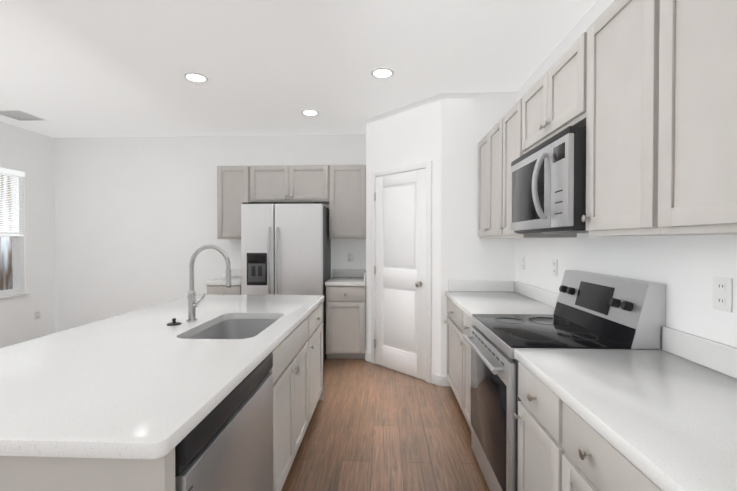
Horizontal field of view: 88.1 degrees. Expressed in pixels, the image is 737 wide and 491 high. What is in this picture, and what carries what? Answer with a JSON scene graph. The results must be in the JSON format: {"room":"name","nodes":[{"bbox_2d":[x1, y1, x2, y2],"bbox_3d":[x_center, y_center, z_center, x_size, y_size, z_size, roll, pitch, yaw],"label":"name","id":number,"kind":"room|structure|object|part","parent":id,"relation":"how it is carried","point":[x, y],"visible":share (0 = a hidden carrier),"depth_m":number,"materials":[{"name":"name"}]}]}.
{"room":"kitchen","nodes":[
{"label":"kitchen","id":0,"kind":"room"},
{"bbox_2d":[0,121,55,347],"bbox_3d":[-4.370,-0.009,1.457,0.120,2.740,7.200,0,1,2],"label":"wall","id":1,"kind":"structure","parent":0,"point":[29,153],"depth_m":4.74,"materials":[{"name":"paint"}]},
{"bbox_2d":[0,168,29,298],"bbox_3d":[-4.232,-0.135,4.117,0.130,1.492,1.090,0,1,2],"label":"window","id":2,"kind":"structure","parent":1,"relation":"in","point":[16,233],"depth_m":4.57,"materials":[{"name":"white plastic"}]},
{"bbox_2d":[35,310,39,319],"bbox_3d":[-4.163,0.871,4.792,0.007,0.118,0.075,0,1,2],"label":"electrical outlet","id":3,"kind":"object","parent":1,"relation":"attached to","point":[37,314],"visible":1,"depth_m":4.79,"materials":[{"name":"white plastic"}]},
{"bbox_2d":[365,352,449,385],"bbox_3d":[-1.802,1.285,1.364,5.020,0.095,7.200,0,1,2],"label":"baseboard","id":4,"kind":"structure","parent":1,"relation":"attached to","point":[438,380],"depth_m":3.55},
{"bbox_2d":[54,134,365,332],"bbox_3d":[-1.373,-0.052,4.993,5.810,2.740,0.120,0,1,2],"label":"wall","id":5,"kind":"structure","parent":0,"point":[135,223],"depth_m":4.99,"materials":[{"name":"paint"}]},
{"bbox_2d":[217,165,365,238],"bbox_3d":[-0.922,-0.522,4.718,1.813,0.886,0.375,0,1,2],"label":"upper cabinet","id":6,"kind":"object","parent":5,"relation":"attached to","point":[340,190],"visible":0.92,"depth_m":4.56,"materials":[{"name":"grey wood"}]},
{"bbox_2d":[231,269,364,276],"bbox_3d":[-0.917,0.354,4.907,1.818,0.099,0.019,0,1,2],"label":"backsplash","id":7,"kind":"structure","parent":5,"relation":"attached to","point":[235,272],"depth_m":4.87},
{"bbox_2d":[348,253,352,261],"bbox_3d":[-0.232,0.149,4.881,0.075,0.118,0.007,0,1,2],"label":"electrical outlet","id":8,"kind":"object","parent":5,"relation":"attached to","point":[350,257],"visible":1,"depth_m":4.88,"materials":[{"name":"white plastic"}]},
{"bbox_2d":[0,0,596,137],"bbox_3d":[-1.527,-1.417,1.320,5.810,0.080,7.440,0,1,2],"label":"ceiling","id":9,"kind":"structure","parent":0,"point":[90,68],"depth_m":2.84,"materials":[{"name":"paint"}]},
{"bbox_2d":[0,110,46,120],"bbox_3d":[-3.791,-1.408,4.133,0.330,0.007,0.330,0,1,2],"label":"ceiling vent","id":10,"kind":"object","parent":9,"relation":"in","point":[18,115],"visible":1,"depth_m":4.12,"materials":[{"name":"white metal"}]},
{"bbox_2d":[183,72,208,82],"bbox_3d":[-1.434,-1.395,3.168,0.192,0.010,0.192,0,1,2],"label":"recessed light","id":11,"kind":"object","parent":9,"relation":"in","point":[196,77],"visible":1,"depth_m":3.16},
{"bbox_2d":[301,109,318,115],"bbox_3d":[-0.617,-1.405,4.034,0.192,0.010,0.192,0,1,2],"label":"recessed light","id":12,"kind":"object","parent":9,"relation":"in","point":[309,112],"visible":1,"depth_m":4.02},
{"bbox_2d":[371,67,393,77],"bbox_3d":[0.114,-1.394,3.083,0.192,0.010,0.192,0,1,2],"label":"recessed light","id":13,"kind":"object","parent":9,"relation":"in","point":[382,72],"visible":1,"depth_m":3.07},
{"bbox_2d":[281,354,489,490],"bbox_3d":[-1.527,1.387,1.354,5.810,0.110,7.440,0,1,2],"label":"floor","id":14,"kind":"structure","parent":0,"point":[374,427],"depth_m":2.60,"materials":[{"name":"brown wood"}]},
{"bbox_2d":[0,301,322,490],"bbox_3d":[-0.772,0.901,2.084,0.736,0.845,2.328,0,1,2],"label":"kitchen island","id":15,"kind":"object","parent":14,"relation":"on","point":[251,439],"depth_m":1.39,"materials":[{"name":"grey wood"}]},
{"bbox_2d":[0,294,323,460],"bbox_3d":[-0.998,0.511,2.089,1.152,0.145,2.384,0,1,2],"label":"island countertop","id":16,"kind":"structure","parent":15,"relation":"on","point":[127,386],"depth_m":1.29,"materials":[{"name":"white stone"}]},
{"bbox_2d":[164,245,231,324],"bbox_3d":[-0.949,0.216,2.147,0.333,0.443,0.157,0,1,2],"label":"faucet","id":17,"kind":"object","parent":16,"relation":"on","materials":[{"name":"silver metal"}]},
{"bbox_2d":[187,319,277,338],"bbox_3d":[-0.733,0.583,2.126,0.414,0.208,0.674,0,1,2],"label":"sink","id":18,"kind":"object","parent":16,"relation":"in","point":[221,328],"depth_m":2.44,"materials":[{"name":"metal"}]},
{"bbox_2d":[175,352,272,490],"bbox_3d":[-0.716,0.911,1.375,0.532,0.841,0.773,0,1,2],"label":"dishwasher","id":19,"kind":"object","parent":15,"relation":"in","point":[230,448],"depth_m":1.30,"materials":[{"name":"silver metal"}]},
{"bbox_2d":[207,285,240,294],"bbox_3d":[-1.631,0.869,4.639,0.405,0.845,0.626,0,1,2],"label":"base cabinet","id":20,"kind":"object","parent":14,"relation":"on","point":[211,289],"depth_m":4.32,"materials":[{"name":"grey wood"}]},
{"bbox_2d":[205,277,240,284],"bbox_3d":[-1.634,0.427,4.630,0.410,0.040,0.635,0,1,2],"label":"countertop","id":21,"kind":"structure","parent":20,"relation":"on","point":[234,280],"depth_m":4.35,"materials":[{"name":"white stone"}]},
{"bbox_2d":[241,202,330,358],"bbox_3d":[-0.953,0.405,4.520,0.910,1.778,0.742,0,1,2],"label":"refrigerator","id":22,"kind":"object","parent":14,"relation":"on","point":[285,249],"visible":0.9,"depth_m":4.22,"materials":[{"name":"silver metal"}]},
{"bbox_3d":[-1.049,0.163,4.187,0.112,0.737,0.074,0,1,2],"label":"handle","id":23,"kind":"part","parent":22,"relation":"part of","materials":[{"name":"silver metal"}]},
{"bbox_2d":[325,281,365,358],"bbox_3d":[-0.246,0.870,4.581,0.448,0.845,0.626,0,1,2],"label":"base cabinet","id":24,"kind":"object","parent":14,"relation":"on","point":[345,313],"depth_m":4.27,"materials":[{"name":"grey wood"}]},
{"bbox_2d":[325,277,364,284],"bbox_3d":[-0.248,0.428,4.571,0.453,0.040,0.635,0,1,2],"label":"countertop","id":25,"kind":"structure","parent":24,"relation":"on","point":[334,280],"depth_m":4.35,"materials":[{"name":"white stone"}]},
{"bbox_2d":[444,296,459,404],"bbox_3d":[1.019,0.888,3.119,0.625,0.845,0.801,0,1,2],"label":"base cabinet","id":26,"kind":"object","parent":14,"relation":"on","point":[453,317],"depth_m":3.17,"materials":[{"name":"grey wood"}]},
{"bbox_2d":[445,292,554,319],"bbox_3d":[1.004,0.447,2.958,0.641,0.040,1.114,0,1,2],"label":"countertop","id":27,"kind":"structure","parent":26,"relation":"on","point":[470,303],"depth_m":2.82,"materials":[{"name":"white stone"}]},
{"bbox_2d":[460,312,474,428],"bbox_3d":[0.998,0.894,2.631,0.625,0.845,0.447,0,1,2],"label":"base cabinet","id":28,"kind":"object","parent":14,"relation":"on","point":[465,324],"depth_m":2.73,"materials":[{"name":"grey wood"}]},
{"bbox_2d":[513,364,543,490],"bbox_3d":[0.947,0.909,1.404,0.625,0.845,0.472,0,1,2],"label":"base cabinet","id":29,"kind":"object","parent":14,"relation":"on","point":[530,416],"depth_m":1.51,"materials":[{"name":"grey wood"}]},
{"bbox_2d":[463,270,665,490],"bbox_3d":[0.927,0.742,2.023,0.715,1.165,0.754,0,1,2],"label":"range","id":30,"kind":"object","parent":14,"relation":"on","point":[596,311],"visible":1,"depth_m":1.85,"materials":[{"name":"silver metal"}]},
{"bbox_3d":[0.601,0.564,2.035,0.062,0.024,0.654,0,1,2],"label":"handle","id":31,"kind":"part","parent":30,"relation":"part of","materials":[{"name":"silver metal"}]},
{"bbox_2d":[544,388,659,490],"bbox_3d":[0.922,0.916,0.824,0.625,0.845,0.958,0,1,2],"label":"base cabinet","id":32,"kind":"object","parent":14,"relation":"on","point":[575,458],"depth_m":1.13,"materials":[{"name":"grey wood"}]},
{"bbox_2d":[514,348,736,490],"bbox_3d":[0.921,0.471,0.988,0.641,0.040,1.297,0,1,2],"label":"countertop","id":33,"kind":"structure","parent":32,"relation":"on","point":[673,418],"depth_m":1.07,"materials":[{"name":"white stone"}]},
{"bbox_2d":[366,92,515,380],"bbox_3d":[0.675,-0.042,4.186,1.410,2.740,1.320,0,1,2],"label":"wall","id":34,"kind":"structure","parent":0,"point":[445,133],"depth_m":3.52,"materials":[{"name":"paint"}]},
{"bbox_2d":[371,161,431,382],"bbox_3d":[0.315,0.250,3.902,0.596,2.103,0.596,0,1,2],"label":"door","id":35,"kind":"structure","parent":34,"relation":"attached to","point":[401,272],"depth_m":3.86,"materials":[{"name":"white wood"}]},
{"bbox_2d":[448,280,511,291],"bbox_3d":[1.033,0.371,3.504,0.592,0.099,0.019,0,1,2],"label":"backsplash","id":36,"kind":"structure","parent":34,"relation":"attached to","point":[453,285],"depth_m":3.49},
{"bbox_2d":[515,0,736,349],"bbox_3d":[1.315,-0.006,1.217,0.120,2.740,7.200,0,1,2],"label":"wall","id":37,"kind":"structure","parent":0,"point":[686,269],"depth_m":1.70,"materials":[{"name":"paint"}]},
{"bbox_2d":[478,123,497,238],"bbox_3d":[1.159,-0.502,3.095,0.346,0.886,0.803,0,1,2],"label":"upper cabinet","id":38,"kind":"object","parent":37,"relation":"attached to","point":[488,145],"depth_m":3.13,"materials":[{"name":"grey wood"}]},
{"bbox_2d":[522,256,524,269],"bbox_3d":[1.336,0.149,3.290,0.007,0.118,0.075,0,1,2],"label":"electrical outlet","id":39,"kind":"object","parent":37,"relation":"attached to","point":[523,262],"visible":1,"depth_m":3.28,"materials":[{"name":"white plastic"}]},
{"bbox_2d":[498,102,576,238],"bbox_3d":[1.138,-0.496,2.605,0.346,0.886,0.446,0,1,2],"label":"upper cabinet","id":40,"kind":"object","parent":37,"relation":"attached to","point":[508,125],"depth_m":2.68,"materials":[{"name":"grey wood"}]},
{"bbox_2d":[518,35,581,155],"bbox_3d":[1.113,-0.746,1.998,0.346,0.371,0.760,0,1,2],"label":"upper cabinet","id":41,"kind":"object","parent":37,"relation":"attached to","point":[553,104],"depth_m":1.95,"materials":[{"name":"grey wood"}]},
{"bbox_2d":[510,126,588,233],"bbox_3d":[1.044,-0.294,2.006,0.480,0.448,0.754,0,1,2],"label":"over-the-range microwave","id":42,"kind":"object","parent":41,"relation":"attached to","point":[548,188],"visible":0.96,"depth_m":1.80,"materials":[{"name":"silver plastic"}]},
{"bbox_3d":[0.833,-0.290,1.857,0.071,0.326,0.026,0,1,2],"label":"microwave hood handle","id":43,"kind":"part","parent":42,"relation":"part of","materials":[{"name":"silver metal"}]},
{"bbox_2d":[552,259,556,275],"bbox_3d":[1.310,0.156,2.681,0.007,0.118,0.075,0,1,2],"label":"electrical outlet","id":44,"kind":"object","parent":37,"relation":"attached to","point":[554,267],"visible":1,"depth_m":2.68,"materials":[{"name":"white plastic"}]},
{"bbox_2d":[578,0,633,235],"bbox_3d":[1.086,-0.481,1.373,0.346,0.886,0.494,0,1,2],"label":"upper cabinet","id":45,"kind":"object","parent":37,"relation":"attached to","point":[608,43],"depth_m":1.46,"materials":[{"name":"grey wood"}]},
{"bbox_2d":[512,280,736,379],"bbox_3d":[1.272,0.390,1.913,0.019,0.099,3.177,0,1,2],"label":"backsplash","id":46,"kind":"structure","parent":37,"relation":"attached to","point":[710,353],"depth_m":1.47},
{"bbox_2d":[634,0,736,235],"bbox_3d":[1.062,-0.474,0.791,0.346,0.886,0.938,0,1,2],"label":"upper cabinet","id":47,"kind":"object","parent":37,"relation":"attached to","point":[644,92],"depth_m":1.09,"materials":[{"name":"grey wood"}]},
{"bbox_2d":[713,277,731,311],"bbox_3d":[1.254,0.172,1.352,0.007,0.118,0.075,0,1,2],"label":"electrical outlet","id":48,"kind":"object","parent":37,"relation":"attached to","point":[722,293],"visible":1,"depth_m":1.35,"materials":[{"name":"white plastic"}]},
{"label":"outside","id":49,"kind":"structure","parent":0,"visible":0},
{"bbox_2d":[0,175,12,289],"bbox_3d":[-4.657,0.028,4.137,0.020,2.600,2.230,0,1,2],"label":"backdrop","id":50,"kind":"structure","parent":49,"point":[6,271],"depth_m":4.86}
]}

